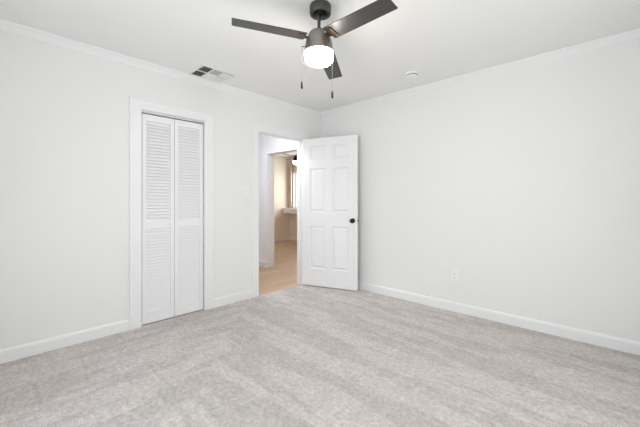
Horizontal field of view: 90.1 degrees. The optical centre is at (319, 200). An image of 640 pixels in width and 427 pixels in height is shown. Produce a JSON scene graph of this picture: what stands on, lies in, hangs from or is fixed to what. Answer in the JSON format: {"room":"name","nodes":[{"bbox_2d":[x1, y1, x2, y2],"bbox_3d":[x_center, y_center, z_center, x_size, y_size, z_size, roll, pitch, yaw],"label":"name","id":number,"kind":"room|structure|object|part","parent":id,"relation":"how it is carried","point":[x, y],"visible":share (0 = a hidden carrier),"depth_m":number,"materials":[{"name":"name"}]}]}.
{"room":"empty bedroom","nodes":[
{"label":"empty bedroom","id":0,"kind":"room"},
{"bbox_2d":[0,30,319,348],"bbox_3d":[-1.375,-0.046,3.298,0.100,2.470,3.900,0,0,44],"label":"wall","id":1,"kind":"structure","parent":0,"point":[64,112],"depth_m":2.61,"materials":[{"name":"paint"}]},
{"bbox_2d":[0,290,252,363],"bbox_3d":[-1.299,1.111,3.295,0.015,0.102,3.800,0,0,44],"label":"baseboard","id":2,"kind":"structure","parent":1,"relation":"attached to","point":[17,352],"depth_m":2.57,"materials":[{"name":"paint"}]},
{"bbox_2d":[0,18,319,116],"bbox_3d":[-1.288,-1.250,3.284,0.044,0.062,3.800,0,0,44],"label":"trim","id":3,"kind":"structure","parent":1,"relation":"attached to","point":[5,25],"depth_m":2.86,"materials":[{"name":"paint"}]},
{"bbox_2d":[129,96,213,329],"bbox_3d":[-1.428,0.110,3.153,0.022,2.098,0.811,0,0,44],"label":"trim","id":4,"kind":"structure","parent":1,"relation":"attached to","point":[136,104],"depth_m":2.93,"materials":[{"name":"paint"}]},
{"bbox_2d":[142,113,202,324],"bbox_3d":[-1.443,0.171,3.167,0.056,1.960,0.591,0,0,44],"label":"door","id":5,"kind":"structure","parent":1,"relation":"in","point":[172,149],"depth_m":3.14,"materials":[{"name":"paint"}]},
{"bbox_2d":[241,186,248,195],"bbox_3d":[-0.875,-0.112,3.736,0.020,0.117,0.116,0,0,44],"label":"light switch","id":6,"kind":"object","parent":1,"relation":"attached to","point":[244,189],"visible":1,"depth_m":3.74,"materials":[{"name":"white plastic"}]},
{"bbox_2d":[252,123,307,297],"bbox_3d":[-0.489,0.116,4.146,0.016,2.085,0.921,0,0,44],"label":"trim","id":7,"kind":"structure","parent":1,"relation":"attached to","point":[256,128],"depth_m":3.84,"materials":[{"name":"paint"}]},
{"bbox_2d":[259,132,302,283],"bbox_3d":[-0.537,0.161,4.192,0.116,2.007,0.753,0,0,44],"label":"trim","id":8,"kind":"structure","parent":1,"relation":"attached to","point":[299,142],"depth_m":4.44,"materials":[{"name":"paint"}]},
{"bbox_2d":[303,135,358,290],"bbox_3d":[0.122,0.152,4.229,0.802,1.988,0.143,0,0,25],"label":"door","id":9,"kind":"structure","parent":1,"relation":"in","point":[330,164],"depth_m":4.21,"materials":[{"name":"paint"}]},
{"bbox_3d":[-0.026,-0.644,4.304,0.226,0.181,0.035,0,0,25],"label":"panel","id":10,"kind":"part","parent":9,"relation":"part of","materials":[{"name":"paint"}]},
{"bbox_3d":[-0.026,-0.139,4.304,0.226,0.585,0.035,0,0,25],"label":"panel","id":11,"kind":"part","parent":9,"relation":"part of","materials":[{"name":"paint"}]},
{"bbox_3d":[-0.026,0.628,4.304,0.226,0.570,0.035,0,0,25],"label":"panel","id":12,"kind":"part","parent":9,"relation":"part of","materials":[{"name":"paint"}]},
{"bbox_3d":[0.275,-0.644,4.167,0.226,0.181,0.035,0,0,25],"label":"panel","id":13,"kind":"part","parent":9,"relation":"part of","materials":[{"name":"paint"}]},
{"bbox_3d":[0.275,-0.139,4.167,0.226,0.585,0.035,0,0,25],"label":"panel","id":14,"kind":"part","parent":9,"relation":"part of","materials":[{"name":"paint"}]},
{"bbox_3d":[0.275,0.628,4.167,0.226,0.570,0.035,0,0,25],"label":"panel","id":15,"kind":"part","parent":9,"relation":"part of","materials":[{"name":"paint"}]},
{"bbox_2d":[274,156,289,237],"bbox_3d":[-2.296,-0.046,8.063,0.100,2.470,4.160,0,0,44],"label":"wall","id":16,"kind":"structure","parent":0,"point":[281,173],"depth_m":9.23,"materials":[{"name":"beige paint"}]},
{"bbox_2d":[274,237,289,241],"bbox_3d":[-1.817,1.115,8.484,0.015,0.102,2.690,0,0,44],"label":"baseboard","id":17,"kind":"structure","parent":16,"relation":"attached to","point":[281,238],"depth_m":9.23,"materials":[{"name":"paint"}]},
{"bbox_2d":[290,157,296,236],"bbox_3d":[0.621,-0.046,8.091,4.090,2.470,0.100,0,0,44],"label":"wall","id":18,"kind":"structure","parent":0,"point":[293,217],"depth_m":9.35,"materials":[{"name":"beige paint"}]},
{"bbox_2d":[283,208,296,213],"bbox_3d":[-0.195,0.286,8.605,2.200,0.145,0.280,0,0,44],"label":"window ledge","id":19,"kind":"object","parent":18,"relation":"attached to","point":[285,210],"visible":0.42,"depth_m":9.05,"materials":[{"name":"paint"}]},
{"bbox_2d":[288,161,292,207],"bbox_3d":[-0.363,-0.479,8.895,1.554,1.355,0.090,0,0,44],"label":"window curtain","id":20,"kind":"object","parent":18,"relation":"hanging from","point":[290,163],"visible":0.92,"depth_m":9.32,"materials":[{"name":"fabric"}]},
{"bbox_2d":[292,171,296,207],"bbox_3d":[-0.277,-0.301,8.925,1.400,1.140,0.108,0,0,44],"label":"window","id":21,"kind":"structure","parent":18,"relation":"in","point":[293,172],"depth_m":9.35,"materials":[{"name":"glass"}]},
{"bbox_3d":[-0.253,-0.301,8.950,1.260,1.000,0.040,0,0,44],"label":"sash","id":22,"kind":"part","parent":21,"relation":"part of","materials":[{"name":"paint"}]},
{"bbox_2d":[0,240,639,426],"bbox_3d":[-0.633,1.179,4.731,8.200,0.040,6.800,0,0,44],"label":"floor","id":23,"kind":"structure","parent":0,"point":[303,355],"depth_m":2.15,"materials":[{"name":"carpet"}]},
{"bbox_2d":[0,0,639,156],"bbox_3d":[-0.632,-1.331,4.661,8.300,0.100,6.900,0,0,44],"label":"ceiling","id":24,"kind":"structure","parent":0,"point":[439,40],"depth_m":2.48,"materials":[{"name":"paint"}]},
{"bbox_2d":[188,64,236,83],"bbox_3d":[-1.089,-1.276,3.236,0.320,0.011,0.368,0,0,44],"label":"ceiling vent","id":25,"kind":"object","parent":24,"relation":"in","point":[203,71],"visible":1,"depth_m":3.22,"materials":[{"name":"white metal"}]},
{"bbox_2d":[285,154,296,164],"bbox_3d":[-0.406,-1.051,7.208,0.895,0.461,1.012,0,0,0],"label":"ceiling fan","id":26,"kind":"object","parent":24,"relation":"hanging from","point":[294,158],"visible":0.31,"depth_m":7.12,"materials":[{"name":"black metal"}]},
{"bbox_2d":[232,0,397,97],"bbox_3d":[-0.063,-0.987,2.159,0.980,0.590,0.971,0,0,0],"label":"ceiling fan","id":27,"kind":"object","parent":24,"relation":"hanging from","point":[319,52],"visible":1,"depth_m":2.02,"materials":[{"name":"grey metal"}]},
{"bbox_3d":[-0.317,-1.080,2.011,0.463,0.006,0.124,3,8,-16],"label":"blade","id":28,"kind":"part","parent":27,"relation":"part of","materials":[{"name":"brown wood"}]},
{"bbox_3d":[-0.007,-0.936,2.098,0.189,0.072,0.189,0,0,0],"label":"lamp shade","id":29,"kind":"part","parent":27,"relation":"part of","materials":[{"name":"white glass"}]},
{"bbox_3d":[0.072,-1.040,2.409,0.124,0.006,0.463,-9,-9,13],"label":"blade","id":30,"kind":"part","parent":27,"relation":"part of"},
{"bbox_3d":[0.224,-1.066,1.873,0.463,0.006,0.124,0,-8,44],"label":"blade","id":31,"kind":"part","parent":27,"relation":"part of","materials":[{"name":"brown wood"}]},
{"bbox_2d":[405,71,418,78],"bbox_3d":[0.923,-1.258,3.208,0.136,0.046,0.136,0,0,44],"label":"smoke detector","id":32,"kind":"object","parent":24,"relation":"attached to","point":[410,74],"visible":1,"depth_m":3.17,"materials":[{"name":"white plastic"}]},
{"bbox_2d":[259,38,639,341],"bbox_3d":[-0.031,-0.046,4.821,7.650,2.470,0.160,0,0,44],"label":"wall","id":33,"kind":"structure","parent":0,"point":[524,182],"depth_m":2.98,"materials":[{"name":"paint"}]},
{"bbox_2d":[259,260,266,267],"bbox_3d":[-1.469,1.115,6.066,3.850,0.102,0.015,0,0,44],"label":"baseboard","id":34,"kind":"structure","parent":33,"relation":"attached to","point":[261,263],"depth_m":5.62,"materials":[{"name":"paint"}]},
{"bbox_2d":[451,269,457,280],"bbox_3d":[1.407,0.780,3.338,0.072,0.117,0.009,0,0,44],"label":"electrical outlet","id":35,"kind":"object","parent":33,"relation":"attached to","point":[454,273],"visible":1,"depth_m":3.33,"materials":[{"name":"white plastic"}]},
{"bbox_2d":[320,28,639,116],"bbox_3d":[1.294,-1.250,3.421,3.600,0.062,0.044,0,0,44],"label":"trim","id":36,"kind":"structure","parent":33,"relation":"attached to","point":[634,34],"depth_m":3.00,"materials":[{"name":"paint"}]},
{"bbox_2d":[358,281,639,354],"bbox_3d":[1.304,1.111,3.432,3.600,0.102,0.015,0,0,44],"label":"baseboard","id":37,"kind":"structure","parent":33,"relation":"attached to","point":[603,340],"depth_m":2.94,"materials":[{"name":"paint"}]}
]}

